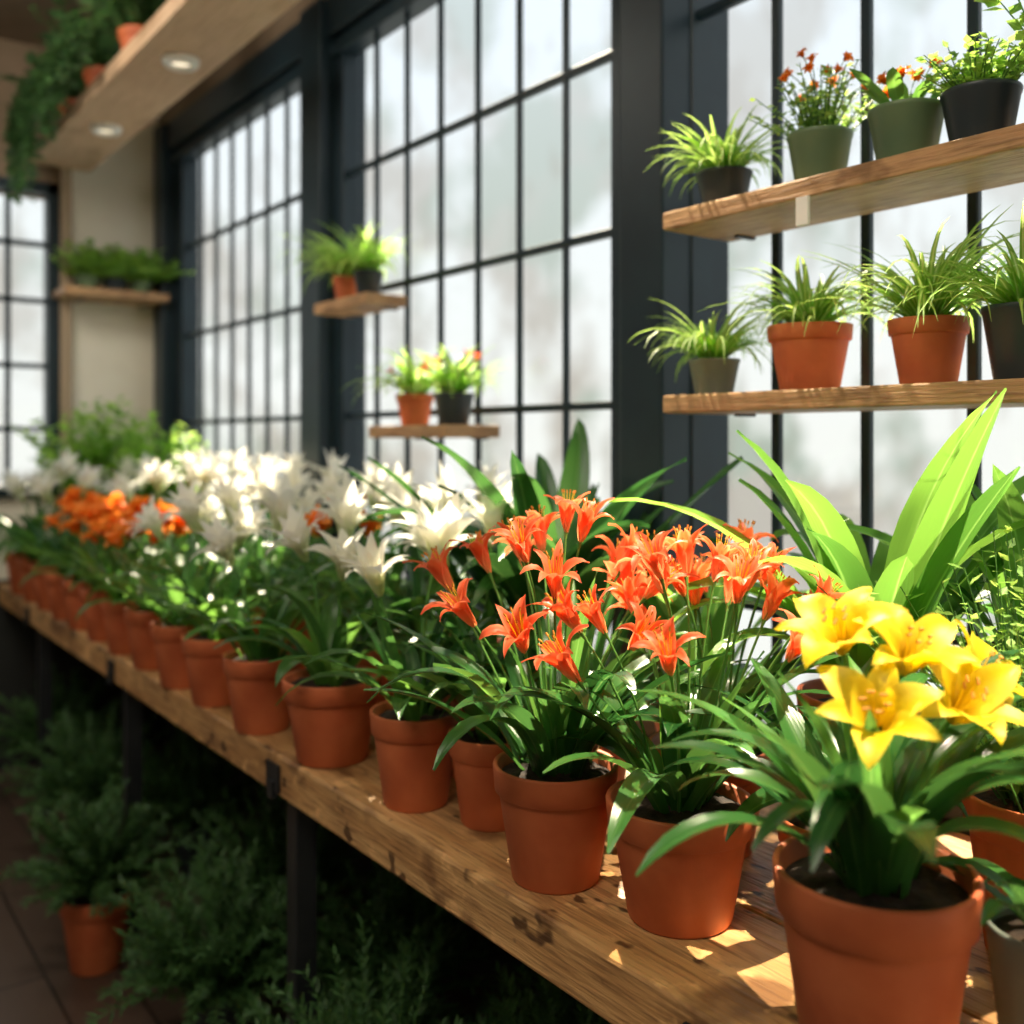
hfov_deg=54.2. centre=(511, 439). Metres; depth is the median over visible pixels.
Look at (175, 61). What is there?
recessed light
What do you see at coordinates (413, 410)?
pot
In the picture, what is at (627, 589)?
flower
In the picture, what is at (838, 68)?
flower
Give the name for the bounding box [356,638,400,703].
pot
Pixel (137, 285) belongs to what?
pot
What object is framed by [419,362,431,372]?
flower
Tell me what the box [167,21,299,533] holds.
window
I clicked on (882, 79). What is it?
flower
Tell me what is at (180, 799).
potted fern
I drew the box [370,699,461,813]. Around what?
pot
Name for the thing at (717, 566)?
flower
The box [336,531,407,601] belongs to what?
flower
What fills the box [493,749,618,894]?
pot
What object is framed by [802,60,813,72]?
flower
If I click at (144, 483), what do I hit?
lily
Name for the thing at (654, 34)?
window frame
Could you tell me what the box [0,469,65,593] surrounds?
lily
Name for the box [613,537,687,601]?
flower
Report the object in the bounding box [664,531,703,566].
flower
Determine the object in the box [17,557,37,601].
pot
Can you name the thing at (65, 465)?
lily
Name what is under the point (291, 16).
trim
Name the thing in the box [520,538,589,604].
flower
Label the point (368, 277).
spider plant
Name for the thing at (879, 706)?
flower
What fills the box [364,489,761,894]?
lily
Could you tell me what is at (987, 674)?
flower
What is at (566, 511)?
flower
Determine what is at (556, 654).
flower
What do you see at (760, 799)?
lily
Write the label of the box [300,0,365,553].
window frame
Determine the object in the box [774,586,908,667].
flower
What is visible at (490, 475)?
lily
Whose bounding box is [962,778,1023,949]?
pot
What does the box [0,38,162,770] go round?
wall
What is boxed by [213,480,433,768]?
lily
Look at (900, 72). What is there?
flower
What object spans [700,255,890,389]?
spider plant
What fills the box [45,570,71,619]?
pot
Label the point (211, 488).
lily
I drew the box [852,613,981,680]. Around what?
flower
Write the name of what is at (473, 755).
pot
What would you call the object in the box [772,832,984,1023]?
pot
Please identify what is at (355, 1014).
potted fern
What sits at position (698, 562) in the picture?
flower
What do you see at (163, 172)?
window frame
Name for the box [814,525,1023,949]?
potted plant
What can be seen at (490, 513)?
lily
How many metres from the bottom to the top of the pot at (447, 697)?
0.165 m
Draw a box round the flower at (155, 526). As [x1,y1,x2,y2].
[124,494,177,542]
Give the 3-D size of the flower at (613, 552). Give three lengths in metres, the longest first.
0.086 x 0.081 x 0.070 m
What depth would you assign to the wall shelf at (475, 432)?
2.64 m
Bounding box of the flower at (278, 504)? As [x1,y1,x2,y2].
[244,471,323,539]
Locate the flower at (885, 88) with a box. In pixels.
[882,86,889,98]
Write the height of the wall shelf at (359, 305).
0.039 m
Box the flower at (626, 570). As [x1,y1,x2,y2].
[592,559,646,585]
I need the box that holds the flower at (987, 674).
[954,618,1023,704]
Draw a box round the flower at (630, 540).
[608,523,638,578]
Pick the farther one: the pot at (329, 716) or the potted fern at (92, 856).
the potted fern at (92, 856)
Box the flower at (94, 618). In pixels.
[39,491,170,641]
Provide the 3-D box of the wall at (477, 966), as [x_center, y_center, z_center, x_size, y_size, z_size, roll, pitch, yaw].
[0.234,1.060,2.425,0.115,0.860,6.600,0,0,-37]
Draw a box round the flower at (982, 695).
[918,649,1023,745]
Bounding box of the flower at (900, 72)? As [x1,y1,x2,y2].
[896,65,910,77]
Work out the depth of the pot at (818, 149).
1.70 m
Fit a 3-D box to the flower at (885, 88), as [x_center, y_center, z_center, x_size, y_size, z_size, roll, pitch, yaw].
[0.623,-0.575,1.662,0.034,0.023,0.020,0,0,-3]
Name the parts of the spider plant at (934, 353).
pot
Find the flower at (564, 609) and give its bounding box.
[526,570,586,640]
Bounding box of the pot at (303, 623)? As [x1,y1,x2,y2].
[283,619,305,668]
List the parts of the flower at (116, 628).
pot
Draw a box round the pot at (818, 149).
[786,125,853,179]
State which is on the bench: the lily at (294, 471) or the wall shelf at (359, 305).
the lily at (294, 471)
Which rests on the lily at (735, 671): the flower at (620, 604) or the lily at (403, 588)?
the flower at (620, 604)
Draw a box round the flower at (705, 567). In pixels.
[701,551,762,611]
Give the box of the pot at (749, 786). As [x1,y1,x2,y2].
[649,731,770,858]
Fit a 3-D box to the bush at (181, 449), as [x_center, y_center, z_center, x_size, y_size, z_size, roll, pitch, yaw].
[-1.446,0.282,4.291,0.428,0.716,0.502,0,0,-4]
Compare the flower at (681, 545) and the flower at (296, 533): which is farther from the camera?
the flower at (296, 533)
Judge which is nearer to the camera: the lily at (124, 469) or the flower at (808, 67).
the flower at (808, 67)
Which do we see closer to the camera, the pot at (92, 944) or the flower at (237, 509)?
the flower at (237, 509)
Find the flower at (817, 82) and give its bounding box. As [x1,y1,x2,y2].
[810,80,818,88]
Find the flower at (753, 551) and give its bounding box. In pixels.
[727,538,783,598]
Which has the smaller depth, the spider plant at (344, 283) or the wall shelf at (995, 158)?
the wall shelf at (995, 158)
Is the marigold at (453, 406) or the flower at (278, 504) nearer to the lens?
the flower at (278, 504)
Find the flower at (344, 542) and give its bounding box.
[302,526,365,584]
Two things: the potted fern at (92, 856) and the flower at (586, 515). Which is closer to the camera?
the flower at (586, 515)
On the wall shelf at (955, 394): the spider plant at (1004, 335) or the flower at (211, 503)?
the spider plant at (1004, 335)
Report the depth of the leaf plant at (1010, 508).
1.42 m
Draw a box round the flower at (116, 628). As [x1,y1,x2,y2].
[54,508,186,654]
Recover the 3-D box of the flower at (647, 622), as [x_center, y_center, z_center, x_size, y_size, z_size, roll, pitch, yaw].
[0.172,0.249,1.299,0.077,0.075,0.080,0,0,4]
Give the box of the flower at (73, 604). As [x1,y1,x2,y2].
[19,485,131,629]
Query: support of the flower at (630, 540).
on the lily at (555, 820)
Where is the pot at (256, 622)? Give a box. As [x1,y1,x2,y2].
[244,601,275,634]
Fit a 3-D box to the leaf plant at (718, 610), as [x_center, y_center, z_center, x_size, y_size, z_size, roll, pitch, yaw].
[0.311,0.408,1.840,0.329,0.464,0.407,0,0,-37]
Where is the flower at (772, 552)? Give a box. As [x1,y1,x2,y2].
[750,536,795,592]
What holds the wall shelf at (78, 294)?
attached to the wall at (113, 202)
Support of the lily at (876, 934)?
on the bench
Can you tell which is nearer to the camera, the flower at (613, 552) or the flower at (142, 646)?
the flower at (613, 552)
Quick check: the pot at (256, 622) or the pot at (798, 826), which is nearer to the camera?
the pot at (798, 826)
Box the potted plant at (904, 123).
[849,53,943,159]
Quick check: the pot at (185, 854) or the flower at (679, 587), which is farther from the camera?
the pot at (185, 854)
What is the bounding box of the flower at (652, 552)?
[620,528,673,585]
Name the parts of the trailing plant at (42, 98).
pot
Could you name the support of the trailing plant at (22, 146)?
on the shelf at (136, 87)
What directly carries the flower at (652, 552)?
on the lily at (690, 891)
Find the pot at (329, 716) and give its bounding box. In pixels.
[281,666,381,768]
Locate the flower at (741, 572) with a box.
[713,553,773,609]
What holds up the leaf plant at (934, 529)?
on the bench
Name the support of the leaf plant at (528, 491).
on the bench
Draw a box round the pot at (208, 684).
[181,632,240,707]
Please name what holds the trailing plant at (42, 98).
on the shelf at (136, 87)
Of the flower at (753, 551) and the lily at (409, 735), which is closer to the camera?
the flower at (753, 551)
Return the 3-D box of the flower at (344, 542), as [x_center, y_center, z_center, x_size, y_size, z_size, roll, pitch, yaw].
[-0.330,0.226,1.939,0.150,0.120,0.137,0,0,3]
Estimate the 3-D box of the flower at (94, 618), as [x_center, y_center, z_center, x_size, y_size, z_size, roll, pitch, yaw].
[-1.280,0.401,3.221,0.440,0.478,0.428,0,0,-37]
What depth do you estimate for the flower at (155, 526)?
2.61 m
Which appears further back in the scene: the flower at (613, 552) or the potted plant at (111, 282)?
the potted plant at (111, 282)
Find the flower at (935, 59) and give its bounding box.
[928,53,942,69]
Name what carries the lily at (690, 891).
on the bench
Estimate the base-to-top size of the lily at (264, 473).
0.606 m
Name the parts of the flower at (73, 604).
pot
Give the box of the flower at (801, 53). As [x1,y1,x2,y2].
[796,48,806,57]
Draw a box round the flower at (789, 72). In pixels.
[782,67,792,79]
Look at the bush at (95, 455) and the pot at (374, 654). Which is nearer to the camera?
the pot at (374, 654)
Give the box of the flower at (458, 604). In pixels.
[420,578,479,632]
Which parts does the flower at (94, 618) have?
pot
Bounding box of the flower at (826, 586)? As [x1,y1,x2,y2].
[809,565,845,598]
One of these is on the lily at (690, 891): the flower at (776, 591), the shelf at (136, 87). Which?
the flower at (776, 591)
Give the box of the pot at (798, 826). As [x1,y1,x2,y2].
[778,821,809,841]
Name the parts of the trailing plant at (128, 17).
pot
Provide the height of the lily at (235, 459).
0.616 m
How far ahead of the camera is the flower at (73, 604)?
3.37 m
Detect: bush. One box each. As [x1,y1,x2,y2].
[7,395,176,547]
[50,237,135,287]
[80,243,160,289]
[109,422,208,533]
[110,246,193,291]
[975,0,1023,40]
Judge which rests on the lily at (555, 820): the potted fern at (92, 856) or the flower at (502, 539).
the flower at (502, 539)
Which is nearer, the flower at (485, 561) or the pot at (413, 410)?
the flower at (485, 561)
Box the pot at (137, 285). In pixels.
[130,280,151,291]
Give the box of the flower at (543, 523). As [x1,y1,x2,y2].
[508,510,559,552]
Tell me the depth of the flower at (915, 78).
1.61 m
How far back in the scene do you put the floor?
2.85 m
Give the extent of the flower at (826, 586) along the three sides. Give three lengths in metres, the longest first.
0.080 x 0.074 x 0.061 m
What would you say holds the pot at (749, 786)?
on the lily at (735, 671)
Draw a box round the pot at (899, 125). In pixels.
[867,97,943,159]
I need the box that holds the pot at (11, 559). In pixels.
[5,552,28,593]
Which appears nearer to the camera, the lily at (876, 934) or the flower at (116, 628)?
the lily at (876, 934)
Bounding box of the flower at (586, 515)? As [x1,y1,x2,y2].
[562,497,614,548]
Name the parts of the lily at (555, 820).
flower stem, flower stem, flower stem, flower stem, flower stem, flower stem, flower stem, flower stem, flower stem, flower stem, flower stem, flower stem, flower stem, flower stem, flower stem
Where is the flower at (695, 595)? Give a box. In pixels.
[688,560,711,616]
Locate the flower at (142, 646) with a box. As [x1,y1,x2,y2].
[75,494,222,670]
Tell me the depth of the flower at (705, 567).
1.47 m
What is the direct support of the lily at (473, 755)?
on the bench
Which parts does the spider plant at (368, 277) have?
pot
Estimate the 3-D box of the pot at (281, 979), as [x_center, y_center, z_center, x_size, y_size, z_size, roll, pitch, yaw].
[-0.640,1.400,2.770,0.160,0.180,0.160,0,0,-37]
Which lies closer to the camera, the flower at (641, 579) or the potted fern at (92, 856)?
the flower at (641, 579)
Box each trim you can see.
[58,167,71,522]
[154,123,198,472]
[158,0,315,125]
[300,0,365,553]
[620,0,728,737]
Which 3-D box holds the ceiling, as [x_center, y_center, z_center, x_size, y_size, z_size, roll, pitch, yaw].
[-1.440,-1.860,1.170,4.300,0.100,6.600,0,0,-37]
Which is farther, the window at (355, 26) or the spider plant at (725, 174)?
the window at (355, 26)
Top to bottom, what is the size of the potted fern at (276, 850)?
0.565 m
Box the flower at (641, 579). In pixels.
[625,564,672,614]
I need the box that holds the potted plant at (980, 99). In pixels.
[906,32,1023,140]
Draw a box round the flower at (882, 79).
[876,71,886,84]
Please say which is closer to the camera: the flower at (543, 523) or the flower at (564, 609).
the flower at (564, 609)
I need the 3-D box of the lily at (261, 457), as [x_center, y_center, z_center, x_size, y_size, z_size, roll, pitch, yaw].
[-0.915,0.341,3.473,0.388,0.598,0.539,0,0,-37]
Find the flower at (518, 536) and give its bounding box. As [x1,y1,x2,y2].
[487,517,543,564]
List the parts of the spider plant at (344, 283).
pot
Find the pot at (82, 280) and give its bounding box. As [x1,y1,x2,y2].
[76,275,98,287]
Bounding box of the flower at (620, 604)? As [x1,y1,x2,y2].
[604,588,646,615]
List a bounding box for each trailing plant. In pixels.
[0,39,94,205]
[13,0,120,150]
[40,0,167,84]
[77,0,109,11]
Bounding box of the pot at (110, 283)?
[103,278,125,289]
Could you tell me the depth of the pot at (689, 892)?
1.28 m
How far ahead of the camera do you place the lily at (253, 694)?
2.18 m
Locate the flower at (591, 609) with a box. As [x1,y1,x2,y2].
[562,583,617,639]
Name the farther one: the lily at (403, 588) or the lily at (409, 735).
the lily at (403, 588)
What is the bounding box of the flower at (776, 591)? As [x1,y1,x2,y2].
[758,570,806,627]
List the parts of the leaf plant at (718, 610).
pot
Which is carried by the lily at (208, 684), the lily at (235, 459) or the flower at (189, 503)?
the flower at (189, 503)
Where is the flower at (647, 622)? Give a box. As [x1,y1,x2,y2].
[615,601,667,654]
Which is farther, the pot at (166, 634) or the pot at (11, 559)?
the pot at (11, 559)
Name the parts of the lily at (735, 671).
flower stem, flower stem, flower stem, flower stem, flower stem, flower stem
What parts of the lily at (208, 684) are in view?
flower stem, flower stem, flower stem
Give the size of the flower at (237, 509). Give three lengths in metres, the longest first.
0.169 x 0.135 x 0.126 m
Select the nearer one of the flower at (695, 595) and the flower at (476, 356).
the flower at (695, 595)
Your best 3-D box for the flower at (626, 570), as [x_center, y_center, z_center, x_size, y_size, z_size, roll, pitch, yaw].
[0.173,0.213,1.500,0.089,0.082,0.082,0,0,-33]
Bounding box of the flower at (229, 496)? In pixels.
[200,467,265,527]
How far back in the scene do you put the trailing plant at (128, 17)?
3.46 m
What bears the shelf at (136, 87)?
hanging from the ceiling
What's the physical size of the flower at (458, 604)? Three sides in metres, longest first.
0.082 x 0.082 x 0.078 m
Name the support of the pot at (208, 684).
on the lily at (208, 684)
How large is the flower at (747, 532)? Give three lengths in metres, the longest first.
0.098 x 0.090 x 0.085 m
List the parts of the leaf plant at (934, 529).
pot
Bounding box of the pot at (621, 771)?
[599,716,632,781]
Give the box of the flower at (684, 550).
[665,522,709,584]
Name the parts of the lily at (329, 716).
flower stem, flower stem, flower stem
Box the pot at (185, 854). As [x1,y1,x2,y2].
[174,823,220,879]
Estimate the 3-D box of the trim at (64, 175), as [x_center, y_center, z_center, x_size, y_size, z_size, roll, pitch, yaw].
[-2.076,-0.590,4.643,0.050,2.440,0.060,0,0,-37]
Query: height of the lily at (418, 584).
0.598 m
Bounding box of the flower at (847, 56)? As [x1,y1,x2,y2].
[842,50,853,61]
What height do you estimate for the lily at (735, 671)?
0.517 m
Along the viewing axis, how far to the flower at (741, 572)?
1.23 m
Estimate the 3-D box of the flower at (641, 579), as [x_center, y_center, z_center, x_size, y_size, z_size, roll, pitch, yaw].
[0.211,0.233,1.600,0.076,0.084,0.078,0,0,-5]
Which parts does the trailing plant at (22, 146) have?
pot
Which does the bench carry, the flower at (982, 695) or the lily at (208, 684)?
the lily at (208, 684)
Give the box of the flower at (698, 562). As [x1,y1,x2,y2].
[693,557,711,597]
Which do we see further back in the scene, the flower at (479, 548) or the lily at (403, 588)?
the lily at (403, 588)
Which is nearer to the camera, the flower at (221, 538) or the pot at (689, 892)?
the pot at (689, 892)
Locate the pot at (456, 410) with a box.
[433,392,473,424]
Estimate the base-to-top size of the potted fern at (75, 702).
0.573 m
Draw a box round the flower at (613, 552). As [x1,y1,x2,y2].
[592,535,624,587]
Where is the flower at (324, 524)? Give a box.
[251,490,409,641]
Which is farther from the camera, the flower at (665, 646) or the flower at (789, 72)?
the flower at (789, 72)
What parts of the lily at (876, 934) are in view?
flower stem, flower stem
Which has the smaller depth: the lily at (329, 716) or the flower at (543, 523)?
the flower at (543, 523)
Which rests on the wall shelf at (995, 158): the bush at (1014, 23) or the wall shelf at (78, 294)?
the bush at (1014, 23)
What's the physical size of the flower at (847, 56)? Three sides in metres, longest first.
0.024 x 0.019 x 0.018 m
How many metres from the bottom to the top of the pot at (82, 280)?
0.060 m
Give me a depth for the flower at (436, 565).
1.51 m
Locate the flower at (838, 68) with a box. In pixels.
[832,62,844,73]
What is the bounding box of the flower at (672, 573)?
[639,562,699,604]
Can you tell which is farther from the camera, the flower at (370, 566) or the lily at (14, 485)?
the lily at (14, 485)
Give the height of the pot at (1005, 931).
0.155 m
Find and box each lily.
[0,447,105,609]
[0,459,87,601]
[0,461,130,619]
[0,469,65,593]
[39,454,157,549]
[81,453,177,555]
[84,462,188,562]
[93,448,251,579]
[98,447,224,565]
[98,483,276,689]
[116,467,321,707]
[139,471,366,734]
[147,447,273,547]
[152,452,333,634]
[153,472,294,595]
[173,482,231,549]
[175,454,282,557]
[197,484,364,668]
[198,450,336,565]
[211,448,389,595]
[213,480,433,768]
[253,461,451,703]
[260,458,420,594]
[268,491,513,813]
[308,460,513,662]
[316,485,473,639]
[331,608,593,832]
[351,462,512,642]
[359,480,597,778]
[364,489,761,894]
[439,531,749,781]
[493,522,849,939]
[604,519,812,858]
[630,586,1023,1023]
[685,653,967,841]
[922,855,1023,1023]
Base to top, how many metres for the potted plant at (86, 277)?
0.242 m
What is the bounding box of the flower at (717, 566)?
[695,535,747,588]
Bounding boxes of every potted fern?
[0,662,153,796]
[0,696,177,824]
[0,778,194,976]
[84,827,340,1023]
[108,724,277,879]
[149,782,377,988]
[227,912,511,1023]
[259,854,517,1023]
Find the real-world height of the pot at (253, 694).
0.165 m
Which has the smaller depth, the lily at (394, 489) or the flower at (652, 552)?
the flower at (652, 552)
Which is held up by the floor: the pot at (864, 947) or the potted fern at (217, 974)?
the potted fern at (217, 974)
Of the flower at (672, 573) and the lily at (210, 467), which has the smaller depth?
the flower at (672, 573)
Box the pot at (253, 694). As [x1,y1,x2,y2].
[222,648,299,734]
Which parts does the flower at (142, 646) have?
pot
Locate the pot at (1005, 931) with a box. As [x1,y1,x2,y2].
[984,896,1023,1023]
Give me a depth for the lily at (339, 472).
3.07 m
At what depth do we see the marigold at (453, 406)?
2.64 m
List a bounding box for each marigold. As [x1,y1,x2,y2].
[339,347,455,424]
[385,343,507,424]
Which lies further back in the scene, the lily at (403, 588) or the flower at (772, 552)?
the lily at (403, 588)
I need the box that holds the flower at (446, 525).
[384,491,491,577]
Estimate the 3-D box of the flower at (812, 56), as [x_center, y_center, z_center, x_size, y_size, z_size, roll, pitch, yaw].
[0.507,-0.646,1.693,0.023,0.018,0.019,0,0,30]
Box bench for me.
[0,583,997,1023]
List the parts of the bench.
leg, leg, leg, leg, leg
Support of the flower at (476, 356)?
on the marigold at (453, 406)
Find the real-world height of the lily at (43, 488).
0.568 m
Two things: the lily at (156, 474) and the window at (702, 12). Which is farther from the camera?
the lily at (156, 474)
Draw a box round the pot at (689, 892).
[605,779,755,939]
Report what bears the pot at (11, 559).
on the lily at (11, 559)
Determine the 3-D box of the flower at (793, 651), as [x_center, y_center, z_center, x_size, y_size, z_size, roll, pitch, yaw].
[0.344,0.238,1.176,0.069,0.071,0.080,0,0,28]
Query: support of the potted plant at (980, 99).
on the wall shelf at (995, 158)
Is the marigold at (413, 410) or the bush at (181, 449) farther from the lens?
the bush at (181, 449)
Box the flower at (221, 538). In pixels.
[190,514,252,568]
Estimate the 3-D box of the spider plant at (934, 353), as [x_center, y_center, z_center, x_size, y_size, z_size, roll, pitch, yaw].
[0.610,-0.212,1.540,0.320,0.254,0.429,0,0,-37]
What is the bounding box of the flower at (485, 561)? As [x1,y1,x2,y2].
[480,514,533,566]
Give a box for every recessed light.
[90,122,121,136]
[161,52,199,71]
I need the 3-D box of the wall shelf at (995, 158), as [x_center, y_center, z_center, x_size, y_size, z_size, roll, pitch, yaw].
[0.832,-0.396,1.349,0.198,0.079,1.560,0,0,-37]
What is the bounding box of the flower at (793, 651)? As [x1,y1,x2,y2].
[772,608,803,666]
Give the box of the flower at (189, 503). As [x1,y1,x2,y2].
[152,477,215,537]
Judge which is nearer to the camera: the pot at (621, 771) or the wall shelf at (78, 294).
the pot at (621, 771)
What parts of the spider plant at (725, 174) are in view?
pot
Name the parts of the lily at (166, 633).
flower stem, flower stem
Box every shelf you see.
[29,0,298,171]
[53,285,168,307]
[314,292,406,317]
[369,424,499,439]
[663,123,1023,241]
[663,378,1023,416]
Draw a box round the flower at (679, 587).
[665,555,697,601]
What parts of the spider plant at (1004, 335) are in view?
pot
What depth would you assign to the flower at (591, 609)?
1.34 m
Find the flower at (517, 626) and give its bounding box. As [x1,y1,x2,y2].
[479,594,550,658]
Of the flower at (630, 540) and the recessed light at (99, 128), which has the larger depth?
the recessed light at (99, 128)
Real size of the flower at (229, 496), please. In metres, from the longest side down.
0.177 x 0.166 x 0.151 m
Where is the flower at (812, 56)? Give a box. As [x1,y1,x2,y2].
[804,52,817,62]
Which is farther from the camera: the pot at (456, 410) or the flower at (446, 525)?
the pot at (456, 410)
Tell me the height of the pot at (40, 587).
0.165 m
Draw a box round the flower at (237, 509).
[211,499,271,551]
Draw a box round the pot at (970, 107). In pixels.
[939,78,1023,140]
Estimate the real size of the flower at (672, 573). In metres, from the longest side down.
0.082 x 0.077 x 0.074 m
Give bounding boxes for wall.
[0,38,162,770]
[163,716,969,1022]
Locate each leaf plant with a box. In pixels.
[302,418,742,680]
[608,388,1023,720]
[634,557,809,731]
[846,464,1023,750]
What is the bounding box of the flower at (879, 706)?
[814,661,944,769]
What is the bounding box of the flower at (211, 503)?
[198,483,224,534]
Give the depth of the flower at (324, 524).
2.51 m
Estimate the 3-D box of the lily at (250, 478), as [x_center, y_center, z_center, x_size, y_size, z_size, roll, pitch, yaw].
[-0.903,0.364,3.132,0.456,0.551,0.415,0,0,12]
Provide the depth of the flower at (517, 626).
1.30 m
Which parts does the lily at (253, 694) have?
flower stem, flower stem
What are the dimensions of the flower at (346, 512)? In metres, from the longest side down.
0.169 x 0.159 x 0.145 m
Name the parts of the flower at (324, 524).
pot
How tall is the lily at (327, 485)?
0.592 m
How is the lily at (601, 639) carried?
on the bench
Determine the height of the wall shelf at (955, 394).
0.039 m
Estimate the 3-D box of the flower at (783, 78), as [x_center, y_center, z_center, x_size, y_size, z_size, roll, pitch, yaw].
[0.463,-0.619,1.707,0.020,0.022,0.016,0,0,22]
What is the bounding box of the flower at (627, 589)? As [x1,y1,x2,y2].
[598,568,647,615]
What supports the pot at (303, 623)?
on the lily at (309, 499)
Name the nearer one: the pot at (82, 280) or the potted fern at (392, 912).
the potted fern at (392, 912)
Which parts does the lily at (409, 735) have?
flower stem, flower stem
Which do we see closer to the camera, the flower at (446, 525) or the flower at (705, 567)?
the flower at (705, 567)
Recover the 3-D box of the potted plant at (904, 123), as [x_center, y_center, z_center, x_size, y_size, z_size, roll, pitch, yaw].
[0.620,-0.521,1.596,0.172,0.172,0.132,0,0,-37]
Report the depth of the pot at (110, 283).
4.61 m
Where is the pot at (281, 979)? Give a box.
[262,926,286,988]
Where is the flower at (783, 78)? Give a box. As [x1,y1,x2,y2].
[777,71,787,82]
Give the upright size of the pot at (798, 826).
0.150 m
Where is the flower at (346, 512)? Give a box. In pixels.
[306,480,389,537]
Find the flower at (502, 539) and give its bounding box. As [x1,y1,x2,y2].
[492,534,551,576]
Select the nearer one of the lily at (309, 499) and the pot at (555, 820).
the pot at (555, 820)
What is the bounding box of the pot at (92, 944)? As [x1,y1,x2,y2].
[59,887,133,976]
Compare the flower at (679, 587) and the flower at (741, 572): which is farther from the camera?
the flower at (679, 587)
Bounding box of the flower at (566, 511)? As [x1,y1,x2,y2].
[543,491,590,538]
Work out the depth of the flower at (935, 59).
1.56 m
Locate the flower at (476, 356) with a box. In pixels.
[471,351,481,361]
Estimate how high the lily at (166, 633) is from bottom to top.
0.530 m
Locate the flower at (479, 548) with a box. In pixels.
[449,526,494,579]
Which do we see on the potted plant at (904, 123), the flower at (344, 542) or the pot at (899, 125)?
the pot at (899, 125)
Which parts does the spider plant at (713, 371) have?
pot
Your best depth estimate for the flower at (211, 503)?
2.63 m
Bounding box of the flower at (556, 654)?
[521,619,588,689]
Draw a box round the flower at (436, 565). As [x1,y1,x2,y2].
[402,539,457,595]
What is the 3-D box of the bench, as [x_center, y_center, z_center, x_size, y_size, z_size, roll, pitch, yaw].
[-0.386,1.065,2.510,0.739,0.850,5.378,0,0,-37]
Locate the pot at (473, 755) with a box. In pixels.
[448,725,509,832]
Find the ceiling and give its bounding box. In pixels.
[0,0,165,48]
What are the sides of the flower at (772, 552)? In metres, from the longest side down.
0.085 x 0.070 x 0.069 m
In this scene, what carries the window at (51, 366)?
in the wall at (113, 202)
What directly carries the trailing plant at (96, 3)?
on the shelf at (136, 87)
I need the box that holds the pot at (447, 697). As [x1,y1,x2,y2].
[444,695,465,778]
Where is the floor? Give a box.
[0,741,513,1023]
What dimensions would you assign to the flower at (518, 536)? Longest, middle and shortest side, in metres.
0.076 x 0.074 x 0.070 m
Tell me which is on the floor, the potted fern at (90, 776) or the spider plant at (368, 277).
the potted fern at (90, 776)
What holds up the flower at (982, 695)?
on the lily at (876, 934)
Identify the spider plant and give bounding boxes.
[274,217,396,298]
[306,220,410,293]
[631,297,773,393]
[644,104,787,203]
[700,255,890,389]
[796,205,1020,383]
[884,202,1023,378]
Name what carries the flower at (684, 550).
on the lily at (690, 891)
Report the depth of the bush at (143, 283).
4.68 m
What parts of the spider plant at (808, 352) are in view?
pot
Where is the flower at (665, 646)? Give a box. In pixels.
[630,616,705,681]
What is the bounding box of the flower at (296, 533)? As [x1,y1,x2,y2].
[263,501,324,565]
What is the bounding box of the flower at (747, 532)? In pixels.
[715,522,778,544]
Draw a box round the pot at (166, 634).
[150,619,201,689]
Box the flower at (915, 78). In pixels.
[907,67,925,81]
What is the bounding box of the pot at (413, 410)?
[396,393,433,424]
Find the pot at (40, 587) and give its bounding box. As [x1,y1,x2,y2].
[30,564,57,609]
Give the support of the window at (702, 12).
in the wall at (477, 966)
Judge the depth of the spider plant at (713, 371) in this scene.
1.89 m
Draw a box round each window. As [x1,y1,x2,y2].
[0,176,59,497]
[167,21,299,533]
[326,0,619,655]
[690,0,996,819]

